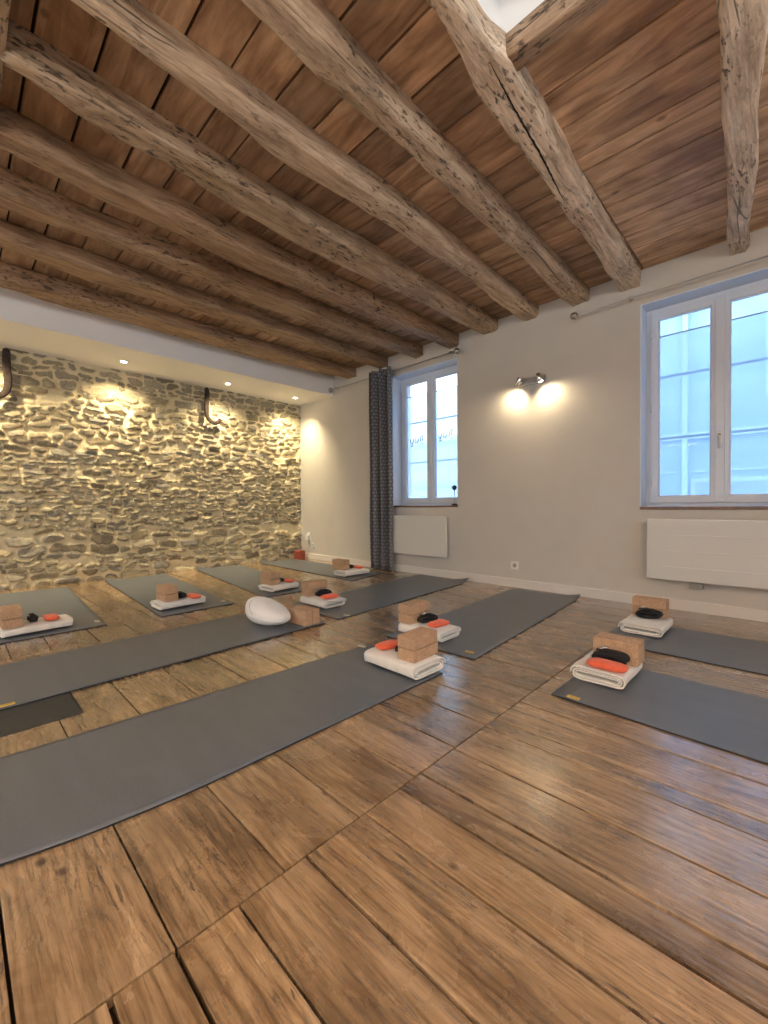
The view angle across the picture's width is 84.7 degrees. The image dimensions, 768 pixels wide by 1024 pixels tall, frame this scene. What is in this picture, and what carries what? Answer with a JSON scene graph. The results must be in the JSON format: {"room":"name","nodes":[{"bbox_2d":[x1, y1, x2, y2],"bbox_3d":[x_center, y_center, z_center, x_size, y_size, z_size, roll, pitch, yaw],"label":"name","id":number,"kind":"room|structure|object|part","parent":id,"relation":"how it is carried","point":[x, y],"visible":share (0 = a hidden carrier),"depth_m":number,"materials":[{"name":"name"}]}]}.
{"room":"exercise studio","nodes":[
{"label":"exercise studio","id":0,"kind":"room"},
{"bbox_2d":[0,348,301,590],"bbox_3d":[-3.945,-0.628,4.411,0.188,2.920,7.450,0,1,44],"label":"wall","id":1,"kind":"structure","parent":0,"point":[105,473],"depth_m":5.20,"materials":[{"name":"stone"}]},
{"bbox_2d":[0,348,11,398],"bbox_3d":[-3.884,-1.410,4.319,0.084,0.519,0.088,0,1,44],"label":"iron hook","id":2,"kind":"object","parent":1,"relation":"attached to","point":[6,354],"visible":1,"depth_m":4.29,"materials":[{"name":"brown metal"}]},
{"bbox_2d":[0,288,332,405],"bbox_3d":[-3.619,-1.850,4.068,0.920,0.310,7.250,0,1,44],"label":"soffit","id":3,"kind":"structure","parent":1,"relation":"attached to","point":[32,325],"depth_m":4.68,"materials":[{"name":"white paint"}]},
{"bbox_2d":[204,387,221,424],"bbox_3d":[-2.389,-1.465,5.858,0.084,0.503,0.244,0,1,44],"label":"iron hook","id":4,"kind":"object","parent":1,"relation":"attached to","point":[206,391],"visible":1,"depth_m":5.77,"materials":[{"name":"brown metal"}]},
{"bbox_2d":[0,558,767,1023],"bbox_3d":[-0.874,0.864,1.461,8.680,0.061,7.450,0,1,44],"label":"floor","id":5,"kind":"structure","parent":0,"point":[477,843],"depth_m":1.00,"materials":[{"name":"brown wood"}]},
{"bbox_2d":[0,692,83,736],"bbox_3d":[-1.815,0.834,1.866,0.985,0.002,0.622,0,1,44],"label":"floor mat","id":6,"kind":"object","parent":5,"relation":"on","point":[16,719],"visible":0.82,"depth_m":1.74,"materials":[{"name":"black rubber"}]},
{"bbox_2d":[0,587,106,643],"bbox_3d":[-2.918,0.812,3.551,0.663,0.009,2.056,-1,1,-44],"label":"yoga mat","id":7,"kind":"object","parent":5,"relation":"on","point":[63,600],"visible":0.73,"depth_m":3.54,"materials":[{"name":"grey plastic"}]},
{"bbox_2d":[0,614,72,637],"bbox_3d":[-2.408,0.779,2.906,0.237,0.056,0.394,0,1,41],"label":"folded blanket","id":8,"kind":"object","parent":7,"relation":"on","point":[41,624],"visible":0.74,"depth_m":2.85,"materials":[{"name":"beige fabric"}]},
{"bbox_2d":[0,617,22,629],"bbox_3d":[-2.484,0.726,2.802,0.200,0.060,0.106,0,1,43],"label":"brick","id":9,"kind":"object","parent":8,"relation":"on","point":[16,622],"visible":0.77,"depth_m":2.73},
{"bbox_2d":[0,604,22,619],"bbox_3d":[-2.484,0.663,2.798,0.200,0.060,0.106,0,1,44],"label":"brick","id":10,"kind":"object","parent":9,"relation":"on","point":[13,611],"visible":1,"depth_m":2.74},
{"bbox_2d":[27,612,37,621],"bbox_3d":[-2.399,0.720,2.873,0.126,0.062,0.049,0,1,41],"label":"strap","id":11,"kind":"object","parent":8,"relation":"on","point":[32,617],"visible":1,"depth_m":2.85,"materials":[{"name":"black fabric"}]},
{"bbox_2d":[43,613,59,620],"bbox_3d":[-2.332,0.734,2.951,0.157,0.035,0.080,0,1,41],"label":"pillow","id":12,"kind":"object","parent":8,"relation":"on","point":[48,617],"visible":1,"depth_m":2.92,"materials":[{"name":"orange fabric"}]},
{"bbox_2d":[0,613,324,710],"bbox_3d":[-1.302,0.813,2.599,0.738,0.009,1.848,0,1,44],"label":"yoga mat","id":13,"kind":"object","parent":5,"relation":"on","point":[26,681],"visible":0.88,"depth_m":2.36,"materials":[{"name":"grey plastic"}]},
{"bbox_2d":[245,596,290,625],"bbox_3d":[-0.834,0.710,3.022,0.369,0.183,0.238,0,1,28],"label":"cushion","id":14,"kind":"object","parent":13,"relation":"on","point":[260,610],"visible":1,"depth_m":2.94,"materials":[{"name":"white fabric"}]},
{"bbox_2d":[282,604,294,607],"bbox_3d":[-0.820,0.766,3.324,0.200,0.060,0.106,0,1,16],"label":"brick","id":15,"kind":"object","parent":13,"relation":"on","point":[285,605],"visible":0.19,"depth_m":3.31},
{"bbox_2d":[289,606,311,625],"bbox_3d":[-0.601,0.748,3.025,0.200,0.106,0.060,0,1,41],"label":"brick","id":16,"kind":"object","parent":13,"relation":"on","point":[300,616],"visible":0.98,"depth_m":2.98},
{"bbox_2d":[297,605,318,623],"bbox_3d":[-0.559,0.747,3.074,0.200,0.106,0.060,0,1,41],"label":"brick","id":17,"kind":"object","parent":13,"relation":"on","point":[315,611],"visible":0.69,"depth_m":3.02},
{"bbox_2d":[105,574,233,616],"bbox_3d":[-2.247,0.781,4.298,0.661,0.040,2.270,-1,1,-43],"label":"yoga mat","id":18,"kind":"object","parent":5,"relation":"on","point":[142,590],"visible":0.74,"depth_m":4.21,"materials":[{"name":"grey plastic"}]},
{"bbox_2d":[150,595,205,609],"bbox_3d":[-1.754,0.764,3.616,0.236,0.057,0.393,0,1,42],"label":"folded blanket","id":19,"kind":"object","parent":18,"relation":"on","point":[160,605],"visible":0.71,"depth_m":3.52,"materials":[{"name":"beige fabric"}]},
{"bbox_2d":[156,592,177,601],"bbox_3d":[-1.831,0.710,3.553,0.200,0.060,0.106,0,1,42],"label":"brick","id":20,"kind":"object","parent":19,"relation":"on","point":[169,597],"visible":0.84,"depth_m":3.50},
{"bbox_2d":[156,583,177,594],"bbox_3d":[-1.831,0.647,3.550,0.200,0.060,0.106,0,1,44],"label":"brick","id":21,"kind":"object","parent":20,"relation":"on","point":[167,588],"visible":1,"depth_m":3.49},
{"bbox_2d":[178,591,186,597],"bbox_3d":[-1.733,0.704,3.595,0.126,0.062,0.049,0,1,41],"label":"strap","id":22,"kind":"object","parent":19,"relation":"on","point":[180,594],"visible":0.93,"depth_m":3.57,"materials":[{"name":"black fabric"}]},
{"bbox_2d":[186,593,200,598],"bbox_3d":[-1.638,0.720,3.622,0.157,0.034,0.080,0,1,38],"label":"pillow","id":23,"kind":"object","parent":19,"relation":"on","point":[190,595],"visible":0.95,"depth_m":3.59,"materials":[{"name":"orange fabric"}]},
{"bbox_2d":[0,645,442,865],"bbox_3d":[-0.597,0.815,1.682,0.668,0.027,1.955,0,1,44],"label":"yoga mat","id":24,"kind":"object","parent":5,"relation":"on","point":[53,794],"visible":0.88,"depth_m":1.47,"materials":[{"name":"grey plastic"}]},
{"bbox_2d":[364,647,445,679],"bbox_3d":[0.098,0.769,2.207,0.378,0.064,0.239,0,1,44],"label":"folded blanket","id":25,"kind":"object","parent":24,"relation":"on","point":[388,659],"visible":0.6,"depth_m":2.12,"materials":[{"name":"beige fabric"}]},
{"bbox_2d":[375,639,397,649],"bbox_3d":[0.030,0.720,2.287,0.157,0.034,0.080,-1,1,-32],"label":"pillow","id":26,"kind":"object","parent":25,"relation":"on","point":[389,644],"visible":0.78,"depth_m":2.25,"materials":[{"name":"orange fabric"}]},
{"bbox_2d":[398,642,437,663],"bbox_3d":[0.176,0.709,2.162,0.106,0.060,0.200,0,1,42],"label":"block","id":27,"kind":"object","parent":25,"relation":"on","point":[404,654],"visible":0.82,"depth_m":2.10,"materials":[{"name":"brown wood"}]},
{"bbox_2d":[398,626,436,650],"bbox_3d":[0.173,0.647,2.161,0.106,0.060,0.200,0,1,41],"label":"brick","id":28,"kind":"object","parent":27,"relation":"on","point":[417,638],"visible":1,"depth_m":2.11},
{"bbox_2d":[197,565,301,596],"bbox_3d":[-1.602,0.758,5.024,0.625,0.055,2.345,-1,1,-39],"label":"yoga mat","id":29,"kind":"object","parent":5,"relation":"on","point":[246,578],"visible":0.71,"depth_m":4.96,"materials":[{"name":"grey plastic"}]},
{"bbox_2d":[258,581,298,591],"bbox_3d":[-1.068,0.749,4.285,0.237,0.056,0.334,0,1,40],"label":"folded blanket","id":30,"kind":"object","parent":29,"relation":"on","point":[283,585],"visible":0.84,"depth_m":4.20,"materials":[{"name":"beige fabric"}]},
{"bbox_2d":[260,577,279,584],"bbox_3d":[-1.149,0.694,4.255,0.200,0.060,0.106,0,1,42],"label":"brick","id":31,"kind":"object","parent":30,"relation":"on","point":[267,581],"visible":0.84,"depth_m":4.20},
{"bbox_2d":[261,570,279,578],"bbox_3d":[-1.148,0.632,4.253,0.200,0.060,0.106,0,1,44],"label":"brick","id":32,"kind":"object","parent":31,"relation":"on","point":[269,574],"visible":1,"depth_m":4.20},
{"bbox_2d":[284,578,294,581],"bbox_3d":[-0.988,0.704,4.349,0.148,0.034,0.076,0,1,41],"label":"pillow","id":33,"kind":"object","parent":30,"relation":"on","point":[285,579],"visible":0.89,"depth_m":4.32,"materials":[{"name":"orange fabric"}]},
{"bbox_2d":[294,550,304,558],"bbox_3d":[-1.367,0.688,6.808,0.148,0.140,0.130,0,1,44],"label":"block","id":34,"kind":"object","parent":5,"relation":"on","point":[298,554],"visible":1,"depth_m":6.76,"materials":[{"name":"red"}]},
{"bbox_2d":[260,559,383,580],"bbox_3d":[-0.895,0.744,5.759,2.180,0.051,0.690,0,1,44],"label":"yoga mat","id":35,"kind":"object","parent":5,"relation":"on","point":[318,568],"visible":0.75,"depth_m":5.78,"materials":[{"name":"grey plastic"}]},
{"bbox_2d":[334,568,369,576],"bbox_3d":[-0.386,0.731,5.166,0.404,0.057,0.236,-1,1,-43],"label":"folded blanket","id":36,"kind":"object","parent":35,"relation":"on","point":[352,571],"visible":0.94,"depth_m":5.09,"materials":[{"name":"beige fabric"}]},
{"bbox_2d":[332,564,348,569],"bbox_3d":[-0.533,0.676,5.197,0.200,0.060,0.106,0,1,42],"label":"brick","id":37,"kind":"object","parent":36,"relation":"on","point":[334,566],"visible":0.86,"depth_m":5.14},
{"bbox_2d":[332,558,349,564],"bbox_3d":[-0.532,0.613,5.195,0.200,0.060,0.106,0,1,41],"label":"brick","id":38,"kind":"object","parent":37,"relation":"on","point":[338,561],"visible":1,"depth_m":5.15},
{"bbox_2d":[294,574,468,619],"bbox_3d":[0.050,0.761,4.165,0.740,0.050,2.073,0,1,40],"label":"yoga mat","id":39,"kind":"object","parent":5,"relation":"on","point":[372,597],"visible":0.84,"depth_m":4.05,"materials":[{"name":"grey plastic"}]},
{"bbox_2d":[300,596,345,608],"bbox_3d":[-0.530,0.752,3.608,0.357,0.066,0.238,0,1,43],"label":"folded blanket","id":40,"kind":"object","parent":39,"relation":"on","point":[314,600],"visible":0.8,"depth_m":3.51,"materials":[{"name":"beige fabric"}]},
{"bbox_2d":[302,587,326,596],"bbox_3d":[-0.607,0.692,3.679,0.106,0.060,0.200,0,1,44],"label":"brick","id":41,"kind":"object","parent":40,"relation":"on","point":[308,593],"visible":0.59,"depth_m":3.60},
{"bbox_2d":[302,579,326,589],"bbox_3d":[-0.606,0.630,3.677,0.106,0.060,0.200,0,1,42],"label":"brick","id":42,"kind":"object","parent":41,"relation":"on","point":[316,583],"visible":1,"depth_m":3.63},
{"bbox_2d":[315,588,331,595],"bbox_3d":[-0.520,0.683,3.610,0.140,0.070,0.055,-1,1,-29],"label":"strap","id":43,"kind":"object","parent":40,"relation":"on","point":[320,592],"visible":0.98,"depth_m":3.60,"materials":[{"name":"black fabric"}]},
{"bbox_2d":[320,593,338,598],"bbox_3d":[-0.456,0.705,3.533,0.157,0.034,0.080,-1,1,-40],"label":"pillow","id":44,"kind":"object","parent":40,"relation":"on","point":[330,595],"visible":1,"depth_m":3.50,"materials":[{"name":"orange fabric"}]},
{"bbox_2d":[385,588,579,659],"bbox_3d":[0.902,0.775,3.292,0.665,0.036,2.032,0,1,40],"label":"yoga mat","id":45,"kind":"object","parent":5,"relation":"on","point":[487,623],"visible":0.88,"depth_m":3.13,"materials":[{"name":"grey plastic"}]},
{"bbox_2d":[398,622,460,641],"bbox_3d":[0.285,0.759,2.747,0.364,0.066,0.226,0,1,43],"label":"folded blanket","id":46,"kind":"object","parent":45,"relation":"on","point":[449,631],"visible":0.41,"depth_m":2.67,"materials":[{"name":"beige fabric"}]},
{"bbox_2d":[398,610,429,624],"bbox_3d":[0.203,0.699,2.830,0.200,0.060,0.106,-1,1,-43],"label":"brick","id":47,"kind":"object","parent":46,"relation":"on","point":[403,618],"visible":0.67,"depth_m":2.76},
{"bbox_2d":[399,599,429,614],"bbox_3d":[0.204,0.636,2.827,0.200,0.060,0.106,-1,1,-45],"label":"brick","id":48,"kind":"object","parent":47,"relation":"on","point":[416,606],"visible":1,"depth_m":2.78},
{"bbox_2d":[417,612,437,622],"bbox_3d":[0.287,0.690,2.771,0.140,0.070,0.055,-1,1,-26],"label":"strap","id":49,"kind":"object","parent":46,"relation":"on","point":[426,617],"visible":0.99,"depth_m":2.75,"materials":[{"name":"black fabric"}]},
{"bbox_2d":[427,619,449,627],"bbox_3d":[0.348,0.711,2.696,0.157,0.036,0.080,-1,1,-37],"label":"pillow","id":50,"kind":"object","parent":46,"relation":"on","point":[439,622],"visible":1,"depth_m":2.67,"materials":[{"name":"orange fabric"}]},
{"bbox_2d":[551,669,767,764],"bbox_3d":[1.623,0.812,1.404,1.920,0.009,0.650,0,1,44],"label":"yoga mat","id":51,"kind":"object","parent":5,"relation":"on","point":[734,722],"visible":0.84,"depth_m":1.74,"materials":[{"name":"grey plastic"}]},
{"bbox_2d":[570,651,642,688],"bbox_3d":[1.106,0.763,2.082,0.237,0.067,0.351,0,1,44],"label":"folded blanket","id":52,"kind":"object","parent":51,"relation":"on","point":[581,669],"visible":0.6,"depth_m":1.98,"materials":[{"name":"beige fabric"}]},
{"bbox_2d":[586,657,628,672],"bbox_3d":[1.047,0.716,1.976,0.173,0.039,0.088,0,1,42],"label":"pillow","id":53,"kind":"object","parent":52,"relation":"on","point":[600,663],"visible":1,"depth_m":1.95,"materials":[{"name":"orange fabric"}]},
{"bbox_2d":[591,646,629,664],"bbox_3d":[1.092,0.690,2.029,0.160,0.079,0.062,0,1,38],"label":"strap","id":54,"kind":"object","parent":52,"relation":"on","point":[609,654],"visible":0.89,"depth_m":2.02,"materials":[{"name":"black fabric"}]},
{"bbox_2d":[593,634,640,666],"bbox_3d":[1.146,0.681,2.075,0.200,0.106,0.060,0,1,43],"label":"brick","id":55,"kind":"object","parent":52,"relation":"on","point":[632,648],"visible":0.74,"depth_m":2.03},
{"bbox_2d":[598,632,643,663],"bbox_3d":[1.190,0.680,2.121,0.200,0.106,0.060,0,1,43],"label":"brick","id":56,"kind":"object","parent":52,"relation":"on","point":[599,633],"visible":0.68,"depth_m":2.09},
{"bbox_2d":[608,626,767,675],"bbox_3d":[2.255,0.797,2.163,1.970,0.007,0.660,0,1,44],"label":"yoga mat","id":57,"kind":"object","parent":5,"relation":"on","point":[747,655],"visible":0.73,"depth_m":2.45,"materials":[{"name":"grey plastic"}]},
{"bbox_2d":[618,614,672,636],"bbox_3d":[1.758,0.747,2.821,0.249,0.067,0.369,0,1,44],"label":"folded blanket","id":58,"kind":"object","parent":57,"relation":"on","point":[634,624],"visible":0.93,"depth_m":2.73,"materials":[{"name":"beige fabric"}]},
{"bbox_2d":[635,606,662,618],"bbox_3d":[1.779,0.674,2.825,0.155,0.077,0.060,0,1,41],"label":"strap","id":59,"kind":"object","parent":58,"relation":"on","point":[644,612],"visible":1,"depth_m":2.82,"materials":[{"name":"black fabric"}]},
{"bbox_2d":[632,606,668,619],"bbox_3d":[1.835,0.683,2.896,0.200,0.060,0.106,0,1,44],"label":"brick","id":60,"kind":"object","parent":58,"relation":"on","point":[665,616],"visible":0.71,"depth_m":2.83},
{"bbox_2d":[632,595,668,609],"bbox_3d":[1.833,0.621,2.897,0.200,0.060,0.106,0,1,44],"label":"brick","id":61,"kind":"object","parent":60,"relation":"on","point":[637,600],"visible":1,"depth_m":2.86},
{"bbox_2d":[0,0,767,375],"bbox_3d":[-0.894,-1.999,1.418,8.680,0.072,7.450,0,1,44],"label":"ceiling","id":62,"kind":"structure","parent":0,"point":[632,89],"depth_m":2.20,"materials":[{"name":"brown wood"}]},
{"bbox_2d":[0,0,10,92],"bbox_3d":[-1.595,-1.889,1.644,1.000,0.169,0.170,0,1,44],"label":"beam","id":63,"kind":"structure","parent":62,"relation":"attached to","point":[4,4],"depth_m":1.58,"materials":[{"name":"brown wood"}]},
{"bbox_2d":[0,260,355,378],"bbox_3d":[-3.012,-1.914,3.511,0.324,0.155,7.300,0,1,44],"label":"ceiling beam","id":64,"kind":"structure","parent":62,"relation":"attached to","point":[32,283],"depth_m":4.12,"materials":[{"name":"brown wood"}]},
{"bbox_2d":[0,219,387,367],"bbox_3d":[-2.537,-1.908,3.050,0.262,0.159,7.300,0,1,44],"label":"ceiling beam","id":65,"kind":"structure","parent":62,"relation":"attached to","point":[70,259],"depth_m":3.57,"materials":[{"name":"brown wood"}]},
{"bbox_2d":[0,166,422,358],"bbox_3d":[-2.114,-1.905,2.639,0.289,0.160,7.300,0,1,44],"label":"ceiling beam","id":66,"kind":"structure","parent":62,"relation":"attached to","point":[20,195],"depth_m":3.17,"materials":[{"name":"brown wood"}]},
{"bbox_2d":[0,103,458,348],"bbox_3d":[-1.740,-1.900,2.276,0.295,0.164,7.300,0,1,44],"label":"ceiling beam","id":67,"kind":"structure","parent":62,"relation":"attached to","point":[22,137],"depth_m":2.73,"materials":[{"name":"brown wood"}]},
{"bbox_2d":[1,19,497,334],"bbox_3d":[-0.226,-1.929,3.154,0.278,0.154,3.930,0,1,44],"label":"ceiling beam","id":68,"kind":"structure","parent":62,"relation":"attached to","point":[80,89],"depth_m":2.34,"materials":[{"name":"brown wood"}]},
{"bbox_2d":[71,0,538,320],"bbox_3d":[-1.039,-1.900,1.595,0.235,0.154,7.300,0,1,44],"label":"ceiling beam","id":69,"kind":"structure","parent":62,"relation":"attached to","point":[276,129],"depth_m":2.13,"materials":[{"name":"brown wood"}]},
{"bbox_2d":[241,0,589,306],"bbox_3d":[-0.698,-1.901,1.264,0.173,0.146,7.301,0,1,44],"label":"ceiling beam","id":70,"kind":"structure","parent":62,"relation":"attached to","point":[312,32],"depth_m":2.01,"materials":[{"name":"brown wood"}]},
{"bbox_2d":[477,0,543,32],"bbox_3d":[0.622,-2.491,0.729,1.770,1.050,1.410,0,1,44],"label":"skylight","id":71,"kind":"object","parent":62,"relation":"attached to","point":[506,14],"depth_m":1.73,"materials":[{"name":"white glass"}]},
{"bbox_2d":[427,0,640,291],"bbox_3d":[-0.367,-1.892,0.943,0.192,0.160,7.302,0,1,43],"label":"ceiling beam","id":72,"kind":"structure","parent":62,"relation":"attached to","point":[512,97],"depth_m":2.02,"materials":[{"name":"brown wood"}]},
{"bbox_2d":[505,0,608,71],"bbox_3d":[1.209,-1.922,1.136,1.870,0.128,0.104,0,1,43],"label":"beam","id":73,"kind":"structure","parent":62,"relation":"attached to","point":[551,20],"depth_m":1.65,"materials":[{"name":"brown wood"}]},
{"bbox_2d":[715,0,767,255],"bbox_3d":[0.271,-1.890,0.321,0.201,0.153,7.329,0,1,40],"label":"ceiling beam","id":74,"kind":"structure","parent":62,"relation":"attached to","point":[743,24],"depth_m":1.91,"materials":[{"name":"brown wood"}]},
{"bbox_2d":[299,226,767,609],"bbox_3d":[1.773,-0.665,4.175,8.680,2.920,0.380,0,1,44],"label":"wall","id":75,"kind":"structure","parent":0,"point":[549,471],"depth_m":4.11,"materials":[{"name":"white paint"}]},
{"bbox_2d":[305,532,310,540],"bbox_3d":[-1.234,0.397,6.814,0.085,0.130,0.058,0,1,44],"label":"wall socket","id":76,"kind":"object","parent":75,"relation":"attached to","point":[308,536],"visible":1,"depth_m":6.80,"materials":[{"name":"white plastic"}]},
{"bbox_2d":[329,348,459,392],"bbox_3d":[0.029,-1.811,5.492,2.296,0.084,0.123,0,1,44],"label":"curtain rod","id":77,"kind":"object","parent":75,"relation":"attached to","point":[456,350],"visible":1,"depth_m":5.12,"materials":[{"name":"silver metal"}]},
{"bbox_2d":[369,366,392,570],"bbox_3d":[-0.028,-0.549,5.524,0.407,2.608,0.158,0,1,44],"label":"curtain","id":78,"kind":"object","parent":77,"relation":"hanging from","point":[380,383],"visible":1,"depth_m":5.49,"materials":[{"name":"grey fabric"}]},
{"bbox_2d":[393,515,446,557],"bbox_3d":[0.426,0.287,5.184,0.860,0.485,0.080,0,1,44],"label":"wall heater","id":79,"kind":"object","parent":75,"relation":"attached to","point":[412,535],"visible":0.86,"depth_m":5.11,"materials":[{"name":"white metal"}]},
{"bbox_2d":[392,358,457,506],"bbox_3d":[0.589,-0.912,5.278,1.060,1.703,0.344,0,1,44],"label":"window","id":80,"kind":"structure","parent":75,"relation":"in","point":[430,374],"depth_m":5.42,"materials":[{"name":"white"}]},
{"bbox_3d":[0.549,-0.072,5.244,1.020,0.024,0.212,0,1,44],"label":"sill","id":81,"kind":"part","parent":80,"relation":"part of","materials":[{"name":"brown wood"}]},
{"bbox_3d":[0.560,-0.575,5.251,0.028,0.135,0.054,0,1,44],"label":"handle","id":82,"kind":"part","parent":80,"relation":"part of","materials":[{"name":"white plastic"}]},
{"bbox_3d":[0.702,-0.656,5.397,1.060,0.023,0.023,0,1,44],"label":"outside rail","id":83,"kind":"part","parent":80,"relation":"part of","materials":[{"name":"blue metal"}]},
{"bbox_3d":[0.698,-1.191,5.389,1.060,0.023,0.023,0,1,44],"label":"outside rail","id":84,"kind":"part","parent":80,"relation":"part of","materials":[{"name":"blue metal"}]},
{"bbox_2d":[451,485,456,504],"bbox_3d":[0.828,-0.199,4.956,0.070,0.235,0.070,0,1,44],"label":"ornament","id":85,"kind":"object","parent":80,"relation":"on","point":[454,487],"visible":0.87,"depth_m":4.94,"materials":[{"name":"black metal"}]},
{"bbox_2d":[511,561,518,569],"bbox_3d":[1.347,0.550,4.341,0.080,0.080,0.014,0,1,44],"label":"wall socket","id":86,"kind":"object","parent":75,"relation":"attached to","point":[514,565],"visible":1,"depth_m":4.34,"materials":[{"name":"white plastic"}]},
{"bbox_2d":[515,372,545,386],"bbox_3d":[1.436,-1.292,4.140,0.294,0.099,0.120,0,1,44],"label":"wall spotlight","id":87,"kind":"object","parent":75,"relation":"attached to","point":[539,378],"visible":1,"depth_m":4.16,"materials":[{"name":"silver metal"}]},
{"bbox_2d":[305,553,767,621],"bbox_3d":[1.659,0.735,4.039,8.440,0.085,0.018,0,1,44],"label":"baseboard","id":88,"kind":"structure","parent":75,"relation":"attached to","point":[760,615],"depth_m":3.92,"materials":[{"name":"white wood"}]},
{"bbox_2d":[570,255,767,319],"bbox_3d":[2.522,-1.777,3.071,2.246,0.084,0.123,0,1,44],"label":"curtain rod","id":89,"kind":"object","parent":75,"relation":"attached to","point":[574,315],"visible":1,"depth_m":3.35,"materials":[{"name":"silver metal"}]},
{"bbox_2d":[640,267,767,509],"bbox_3d":[2.631,-0.877,3.295,1.065,1.713,0.344,0,1,44],"label":"window","id":90,"kind":"structure","parent":75,"relation":"in","point":[719,296],"depth_m":3.33,"materials":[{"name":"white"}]},
{"bbox_3d":[2.471,-1.486,3.462,0.374,0.008,0.008,0,1,44],"label":"film rail","id":91,"kind":"part","parent":90,"relation":"part of","materials":[{"name":"grey plastic"}]},
{"bbox_3d":[2.591,-0.032,3.260,1.025,0.024,0.212,0,1,44],"label":"sill","id":92,"kind":"part","parent":90,"relation":"part of","materials":[{"name":"brown wood"}]},
{"bbox_3d":[2.745,-0.641,3.413,1.065,0.023,0.023,0,1,44],"label":"outside rail","id":93,"kind":"part","parent":90,"relation":"part of","materials":[{"name":"blue metal"}]},
{"bbox_3d":[2.741,-1.176,3.405,1.065,0.023,0.023,0,1,44],"label":"outside rail","id":94,"kind":"part","parent":90,"relation":"part of","materials":[{"name":"blue metal"}]},
{"bbox_3d":[2.602,-0.560,3.267,0.028,0.135,0.054,0,1,44],"label":"handle","id":95,"kind":"part","parent":90,"relation":"part of","materials":[{"name":"white plastic"}]},
{"bbox_3d":[2.808,-1.483,3.135,0.374,0.008,0.008,0,1,44],"label":"film rail","id":96,"kind":"part","parent":90,"relation":"part of","materials":[{"name":"grey plastic"}]},
{"bbox_2d":[647,519,767,589],"bbox_3d":[2.589,0.327,3.067,1.155,0.538,0.104,0,1,44],"label":"wall heater","id":97,"kind":"object","parent":75,"relation":"attached to","point":[697,552],"visible":1,"depth_m":3.15,"materials":[{"name":"white metal"}]},
{"label":"outside","id":98,"kind":"structure","parent":0,"visible":0},
{"bbox_3d":[2.975,1.290,5.944,28.000,0.100,3.770,0,1,44],"label":"ground","id":99,"kind":"structure","parent":98,"visible":0},
{"bbox_2d":[411,434,456,497],"bbox_3d":[1.344,-0.332,12.505,8.700,2.970,3.780,0,1,44],"label":"house","id":100,"kind":"structure","parent":99,"relation":"on","point":[446,448],"depth_m":10.10,"materials":[{"name":"blue"}]},
{"bbox_2d":[651,293,767,506],"bbox_3d":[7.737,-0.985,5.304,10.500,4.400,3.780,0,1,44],"label":"window panes","id":101,"kind":"structure","parent":99,"relation":"on","point":[684,399],"depth_m":5.98,"materials":[{"name":"blue"}]},
{"bbox_3d":[4.802,0.255,5.735,0.900,1.350,0.009,0,1,44],"label":"pane","id":102,"kind":"part","parent":101,"relation":"part of","materials":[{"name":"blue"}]}
]}

